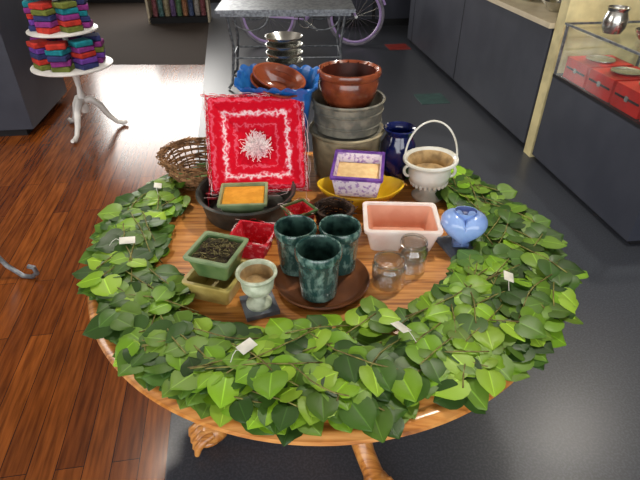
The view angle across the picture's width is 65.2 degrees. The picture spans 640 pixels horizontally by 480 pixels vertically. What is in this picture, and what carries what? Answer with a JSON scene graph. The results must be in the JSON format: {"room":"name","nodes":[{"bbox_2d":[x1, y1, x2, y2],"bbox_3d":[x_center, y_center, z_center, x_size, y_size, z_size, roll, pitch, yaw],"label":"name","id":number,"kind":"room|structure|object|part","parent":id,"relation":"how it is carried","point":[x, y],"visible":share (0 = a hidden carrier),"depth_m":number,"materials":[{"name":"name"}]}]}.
{"room":"shop","nodes":[
{"label":"shop","id":0,"kind":"room"},
{"bbox_2d":[0,3,639,479],"bbox_3d":[-0.300,-0.593,3.736,9.800,0.001,12.800,0,35,0],"label":"floor","id":1,"kind":"structure","parent":0,"point":[66,413],"depth_m":2.44,"materials":[{"name":"wood plank"},{"name":"dark grey carpet"}]},
{"bbox_2d":[0,256,38,278],"bbox_3d":[-1.736,-0.297,2.336,0.576,1.119,0.613,0,35,0],"label":"plant stand","id":2,"kind":"object","parent":1,"relation":"on","point":[3,262],"visible":1,"depth_m":2.57,"materials":[{"name":"white metal"}]},
{"bbox_2d":[0,0,66,136],"bbox_3d":[-2.888,-1.593,4.091,1.040,1.230,1.000,-4,35,-6],"label":"cabinet","id":3,"kind":"object","parent":1,"relation":"on","point":[26,97],"visible":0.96,"depth_m":3.98,"materials":[{"name":"grey laminate"}]},
{"bbox_2d":[26,0,127,142],"bbox_3d":[-1.930,-1.355,3.908,0.600,1.050,0.603,0,35,0],"label":"display stand","id":4,"kind":"object","parent":1,"relation":"on","point":[80,102],"visible":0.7,"depth_m":3.94,"materials":[{"name":"white paint"}]},
{"bbox_2d":[22,0,105,71],"bbox_3d":[-1.931,-1.562,3.760,0.530,0.458,0.535,0,35,0],"label":"folded cloths","id":5,"kind":"object","parent":4,"relation":"on","point":[87,51],"visible":0.94,"depth_m":3.64,"materials":[{"name":"multicoloured fabric"}]},
{"bbox_2d":[145,0,211,23],"bbox_3d":[-2.150,-3.813,7.463,0.910,1.000,0.400,-4,35,-6],"label":"bookcase","id":6,"kind":"object","parent":1,"relation":"on","point":[158,11],"visible":1,"depth_m":7.58,"materials":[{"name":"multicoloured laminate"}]},
{"bbox_2d":[215,0,355,88],"bbox_3d":[-0.330,-1.993,5.075,1.300,0.752,0.600,-1,35,-2],"label":"metal table","id":7,"kind":"object","parent":1,"relation":"on","point":[226,8],"visible":0.93,"depth_m":4.77,"materials":[{"name":"metal"}]},
{"bbox_2d":[88,152,512,479],"bbox_3d":[0.002,0.317,1.782,1.374,0.750,1.374,29,44,34],"label":"round pedestal table","id":8,"kind":"object","parent":1,"relation":"on","point":[193,222],"visible":0.2,"depth_m":1.42,"materials":[{"name":"brown wood"}]},
{"bbox_2d":[156,136,211,190],"bbox_3d":[-0.452,-0.284,1.886,0.316,0.119,0.309,0,35,0],"label":"wicker basket","id":9,"kind":"object","parent":8,"relation":"on","point":[170,167],"visible":0.56,"depth_m":1.89,"materials":[{"name":"brown wicker"}]},
{"bbox_2d":[182,259,246,304],"bbox_3d":[-0.279,0.111,1.365,0.141,0.066,0.141,10,36,14],"label":"square planter","id":10,"kind":"object","parent":8,"relation":"on","point":[217,291],"visible":0.55,"depth_m":1.33,"materials":[{"name":"beige ceramic"}]},
{"bbox_2d":[183,231,248,280],"bbox_3d":[-0.275,0.047,1.345,0.134,0.073,0.134,10,36,14],"label":"square planter","id":11,"kind":"object","parent":10,"relation":"on","point":[215,255],"visible":1,"depth_m":1.32,"materials":[{"name":"ceramic"}]},
{"bbox_2d":[195,177,295,230],"bbox_3d":[-0.248,-0.139,1.703,0.336,0.088,0.336,0,35,0],"label":"tub","id":12,"kind":"object","parent":8,"relation":"on","point":[272,212],"visible":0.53,"depth_m":1.62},
{"bbox_2d":[217,182,267,212],"bbox_3d":[-0.248,-0.123,1.638,0.157,0.070,0.149,-2,35,-3],"label":"square planter","id":13,"kind":"object","parent":12,"relation":"in","point":[245,197],"visible":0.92,"depth_m":1.61,"materials":[{"name":"ceramic"}]},
{"bbox_2d":[199,91,311,205],"bbox_3d":[-0.211,-0.317,1.689,0.386,0.325,0.221,-5,35,-8],"label":"cushion","id":14,"kind":"object","parent":12,"relation":"on","point":[261,138],"visible":0.87,"depth_m":1.71,"materials":[{"name":"red fabric"}]},
{"bbox_2d":[229,219,275,258],"bbox_3d":[-0.203,0.003,1.509,0.156,0.078,0.137,8,36,12],"label":"planter","id":15,"kind":"object","parent":8,"relation":"on","point":[260,235],"visible":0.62,"depth_m":1.53,"materials":[{"name":"red ceramic"}]},
{"bbox_2d":[235,259,279,321],"bbox_3d":[-0.160,0.128,1.292,0.106,0.122,0.106,-12,37,-16],"label":"pedestal urn","id":16,"kind":"object","parent":8,"relation":"on","point":[256,277],"visible":1,"depth_m":1.29,"materials":[{"name":"pale green glazed ceramic"},{"name":"soil"},{"name":"slate"}]},
{"bbox_2d":[265,31,303,66],"bbox_3d":[-0.130,-0.547,1.949,0.140,0.475,0.140,0,35,0],"label":"pail","id":17,"kind":"object","parent":8,"relation":"on","point":[284,47],"visible":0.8,"depth_m":1.81,"materials":[{"name":"metal"}]},
{"bbox_2d":[280,198,317,219],"bbox_3d":[-0.066,-0.065,1.589,0.105,0.097,0.106,-21,40,-28],"label":"planter","id":18,"kind":"object","parent":8,"relation":"on","point":[301,206],"visible":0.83,"depth_m":1.59,"materials":[{"name":"green ceramic"}]},
{"bbox_2d":[274,258,369,311],"bbox_3d":[0.005,0.110,1.402,0.268,0.025,0.268,0,35,0],"label":"tray","id":19,"kind":"object","parent":8,"relation":"on","point":[351,287],"visible":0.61,"depth_m":1.37,"materials":[{"name":"brown wood"}]},
{"bbox_2d":[274,215,316,276],"bbox_3d":[-0.068,0.020,1.412,0.119,0.145,0.119,-7,36,-10],"label":"glazed pot","id":20,"kind":"object","parent":19,"relation":"on","point":[288,230],"visible":0.79,"depth_m":1.40,"materials":[{"name":"teal ceramic"}]},
{"bbox_2d":[294,234,342,302],"bbox_3d":[-0.004,0.081,1.320,0.123,0.151,0.123,3,35,4],"label":"glazed pot","id":21,"kind":"object","parent":19,"relation":"on","point":[318,257],"visible":1,"depth_m":1.30,"materials":[{"name":"teal ceramic"}]},
{"bbox_2d":[318,214,361,275],"bbox_3d":[0.055,0.018,1.414,0.119,0.145,0.119,16,38,22],"label":"glazed pot","id":22,"kind":"object","parent":19,"relation":"on","point":[346,229],"visible":0.69,"depth_m":1.40,"materials":[{"name":"teal ceramic"}]},
{"bbox_2d":[72,162,588,446],"bbox_3d":[0.016,0.015,1.509,1.482,0.086,1.311,-2,35,-3],"label":"leaf garland","id":23,"kind":"object","parent":8,"relation":"on","point":[474,332],"visible":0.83,"depth_m":1.19,"materials":[{"name":"plant"}]},
{"bbox_2d":[109,236,134,245],"bbox_3d":[-0.579,0.002,1.461,0.074,0.019,0.026,-10,36,-14],"label":"price tag","id":24,"kind":"object","parent":23,"relation":"on","point":[122,240],"visible":1,"depth_m":1.46,"materials":[{"name":"paper"}]},
{"bbox_2d":[154,182,161,192],"bbox_3d":[-0.567,-0.185,1.745,0.026,0.019,0.074,-8,36,-11],"label":"price tag","id":25,"kind":"object","parent":23,"relation":"on","point":[156,185],"visible":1,"depth_m":1.75,"materials":[{"name":"paper"}]},
{"bbox_2d":[230,337,257,361],"bbox_3d":[-0.174,0.244,1.115,0.026,0.019,0.074,24,42,31],"label":"price tag","id":26,"kind":"object","parent":23,"relation":"on","point":[247,345],"visible":1,"depth_m":1.12,"materials":[{"name":"paper"}]},
{"bbox_2d":[390,321,415,340],"bbox_3d":[0.199,0.210,1.164,0.026,0.019,0.074,-23,41,-29],"label":"price tag","id":27,"kind":"object","parent":23,"relation":"on","point":[397,324],"visible":1,"depth_m":1.17,"materials":[{"name":"paper"}]},
{"bbox_2d":[504,270,513,285],"bbox_3d":[0.496,0.104,1.313,0.026,0.019,0.074,9,36,13],"label":"price tag","id":28,"kind":"object","parent":23,"relation":"on","point":[508,276],"visible":1,"depth_m":1.32,"materials":[{"name":"paper"}]},
{"bbox_2d":[313,196,357,225],"bbox_3d":[0.045,-0.073,1.611,0.138,0.088,0.134,-27,43,-33],"label":"basket","id":29,"kind":"object","parent":8,"relation":"on","point":[330,201],"visible":0.55,"depth_m":1.63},
{"bbox_2d":[309,89,385,178],"bbox_3d":[0.100,-0.398,1.888,0.286,0.299,0.286,0,35,0],"label":"tub","id":30,"kind":"object","parent":8,"relation":"on","point":[324,147],"depth_m":1.78,"materials":[{"name":"grey metal"}]},
{"bbox_3d":[0.102,-0.473,1.836,0.270,0.115,0.270,0,35,0],"label":"galvanized tub","id":31,"kind":"part","parent":30,"relation":"part of","materials":[{"name":"grey metal"}]},
{"bbox_2d":[317,60,381,108],"bbox_3d":[0.102,-0.546,1.784,0.230,0.134,0.230,0,35,0],"label":"glazed pot","id":32,"kind":"object","parent":30,"relation":"in","point":[344,84],"visible":0.91,"depth_m":1.73,"materials":[{"name":"ceramic"}]},
{"bbox_2d":[317,175,404,209],"bbox_3d":[0.140,-0.162,1.742,0.301,0.082,0.186,0,35,0],"label":"oval bowl","id":33,"kind":"object","parent":8,"relation":"on","point":[390,187],"visible":0.43,"depth_m":1.75,"materials":[{"name":"ceramic"}]},
{"bbox_2d":[330,149,384,197],"bbox_3d":[0.128,-0.221,1.699,0.174,0.105,0.167,5,35,7],"label":"box","id":34,"kind":"object","parent":33,"relation":"on","point":[356,173],"visible":0.98,"depth_m":1.70,"materials":[{"name":"ceramic"}]},
{"bbox_2d":[371,251,405,292],"bbox_3d":[0.190,0.086,1.385,0.094,0.085,0.094,0,35,0],"label":"glass jar","id":35,"kind":"object","parent":8,"relation":"on","point":[374,263],"visible":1,"depth_m":1.38,"materials":[{"name":"clear glass"}]},
{"bbox_2d":[380,121,415,180],"bbox_3d":[0.290,-0.327,1.871,0.132,0.203,0.132,0,35,0],"label":"vase","id":36,"kind":"object","parent":8,"relation":"on","point":[398,133],"visible":0.77,"depth_m":1.82,"materials":[{"name":"ceramic"}]},
{"bbox_2d":[363,201,443,251],"bbox_3d":[0.250,-0.037,1.561,0.234,0.085,0.179,1,35,2],"label":"rectangular planter","id":37,"kind":"object","parent":8,"relation":"on","point":[385,223],"visible":0.98,"depth_m":1.59,"materials":[{"name":"white ceramic"}]},
{"bbox_2d":[396,235,427,276],"bbox_3d":[0.265,0.042,1.434,0.084,0.100,0.084,0,35,0],"label":"glass jar","id":38,"kind":"object","parent":8,"relation":"on","point":[400,246],"visible":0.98,"depth_m":1.43,"materials":[{"name":"clear glass"}]},
{"bbox_2d":[403,120,458,202],"bbox_3d":[0.382,-0.277,1.729,0.190,0.288,0.190,8,36,11],"label":"urn","id":39,"kind":"object","parent":8,"relation":"on","point":[429,170],"visible":0.99,"depth_m":1.75,"materials":[{"name":"ceramic"}]},
{"bbox_2d":[436,235,472,257],"bbox_3d":[0.436,0.015,1.551,0.120,0.010,0.105,-10,36,-14],"label":"coaster","id":40,"kind":"object","parent":8,"relation":"on","point":[444,242],"visible":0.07,"depth_m":1.54,"materials":[{"name":"tile"}]},
{"bbox_2d":[441,206,487,247],"bbox_3d":[0.433,-0.038,1.514,0.138,0.119,0.100,6,35,8],"label":"vase","id":41,"kind":"object","parent":40,"relation":"on","point":[463,224],"visible":1,"depth_m":1.47,"materials":[{"name":"ceramic"}]},
{"bbox_3d":[-0.145,-0.338,1.909,0.176,0.178,0.176,0,35,0],"label":"tin","id":42,"kind":"object","parent":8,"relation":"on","visible":0},
{"bbox_2d":[234,63,318,131],"bbox_3d":[-0.145,-0.490,1.768,0.285,0.223,0.165,3,35,4],"label":"planter","id":43,"kind":"object","parent":42,"relation":"on","point":[243,83],"visible":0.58,"depth_m":1.73,"materials":[{"name":"ceramic"}]},
{"bbox_2d":[250,70,297,98],"bbox_3d":[-0.148,-0.523,1.711,0.182,0.099,0.106,8,36,12],"label":"oval bowl","id":44,"kind":"object","parent":43,"relation":"in","point":[283,75],"visible":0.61,"depth_m":1.72,"materials":[{"name":"ceramic"}]},
{"bbox_2d":[252,62,305,90],"bbox_3d":[-0.138,-0.541,1.699,0.182,0.099,0.106,8,36,12],"label":"oval bowl","id":45,"kind":"object","parent":44,"relation":"on","point":[261,71],"visible":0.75,"depth_m":1.72,"materials":[{"name":"ceramic"}]},
{"bbox_2d":[240,0,385,45],"bbox_3d":[-0.095,-2.945,6.178,1.831,1.052,0.621,0,35,0],"label":"bicycle","id":46,"kind":"object","parent":1,"relation":"on","point":[380,3],"visible":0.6,"depth_m":6.33,"materials":[{"name":"purple metal"}]},
{"bbox_2d":[332,0,410,27],"bbox_3d":[0.750,-3.684,7.309,1.240,0.965,0.540,-4,35,-6],"label":"storage cabinet","id":47,"kind":"object","parent":1,"relation":"on","point":[397,12],"visible":0.69,"depth_m":7.28,"materials":[{"name":"black paint"}]},
{"bbox_2d":[384,44,410,49],"bbox_3d":[1.000,-2.487,6.438,0.280,0.003,0.280,-5,35,-7],"label":"floor inlay tile","id":48,"kind":"structure","parent":1,"relation":"on","point":[389,46],"depth_m":6.43,"materials":[{"name":"red tile"}]},
{"bbox_2d":[413,93,449,104],"bbox_3d":[1.080,-1.368,4.840,0.280,0.003,0.280,-5,35,-7],"label":"floor inlay tile","id":49,"kind":"structure","parent":1,"relation":"on","point":[434,98],"depth_m":4.84,"materials":[{"name":"teal tile"}]},
{"bbox_2d":[407,0,557,143],"bbox_3d":[1.729,-2.080,5.053,0.800,0.926,3.440,-4,35,-6],"label":"cabinet","id":50,"kind":"object","parent":1,"relation":"on","point":[497,51],"depth_m":4.26,"materials":[{"name":"grey laminate"}]},
{"bbox_2d":[545,0,561,12],"bbox_3d":[1.731,-1.708,3.653,0.180,0.070,0.180,0,35,0],"label":"bowl","id":51,"kind":"object","parent":50,"relation":"on","point":[552,5],"visible":0.64,"depth_m":3.62,"materials":[{"name":"silver metal"}]},
{"bbox_2d":[532,20,639,244],"bbox_3d":[1.952,-0.697,3.049,0.612,0.959,1.160,-4,35,-6],"label":"glass display case","id":52,"kind":"object","parent":1,"relation":"on","point":[589,144],"visible":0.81,"depth_m":3.04,"materials":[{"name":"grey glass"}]},
{"bbox_2d":[563,55,633,87],"bbox_3d":[1.783,-1.095,3.218,0.305,0.144,0.240,-4,35,-6],"label":"box","id":53,"kind":"object","parent":52,"relation":"in","point":[577,69],"visible":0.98,"depth_m":3.18,"materials":[{"name":"paint"}]},
{"bbox_2d":[585,66,639,101],"bbox_3d":[1.815,-0.944,3.003,0.305,0.144,0.240,-4,35,-6],"label":"box","id":54,"kind":"object","parent":52,"relation":"in","point":[601,82],"visible":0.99,"depth_m":2.97,"materials":[{"name":"paint"}]},
{"bbox_2d":[601,5,631,34],"bbox_3d":[1.739,-1.295,2.942,0.140,0.142,0.140,0,35,0],"label":"vase","id":55,"kind":"object","parent":52,"relation":"on","point":[615,20],"visible":1,"depth_m":2.90,"materials":[{"name":"silver metal"}]},
{"bbox_2d":[610,81,639,118],"bbox_3d":[1.848,-0.793,2.788,0.305,0.144,0.240,-4,35,-6],"label":"box","id":56,"kind":"object","parent":52,"relation":"in","point":[626,95],"visible":1,"depth_m":2.78,"materials":[{"name":"paint"}]},
{"bbox_2d":[635,27,639,40],"bbox_3d":[1.845,-1.142,2.795,0.170,0.060,0.170,0,35,0],"label":"bowl","id":57,"kind":"object","parent":52,"relation":"on","point":[637,29],"visible":1,"depth_m":2.79,"materials":[{"name":"silver metal"}]},
{"bbox_2d":[523,0,639,156],"bbox_3d":[2.274,-1.893,3.064,1.400,2.900,0.100,-4,35,-6],"label":"wall","id":58,"kind":"structure","parent":0,"point":[577,43],"depth_m":3.34,"materials":[{"name":"yellow paint"}]},
{"bbox_3d":[-0.300,-5.521,8.159,9.800,3.000,0.100,0,35,0],"label":"wall","id":59,"kind":"structure","parent":0,"visible":0},
{"bbox_2d":[87,0,220,2],"bbox_3d":[-0.300,-4.306,8.935,9.700,0.120,0.020,0,35,0],"label":"baseboard","id":60,"kind":"structure","parent":59,"relation":"attached to","point":[88,1],"depth_m":8.95,"materials":[{"name":"red"}]}
]}

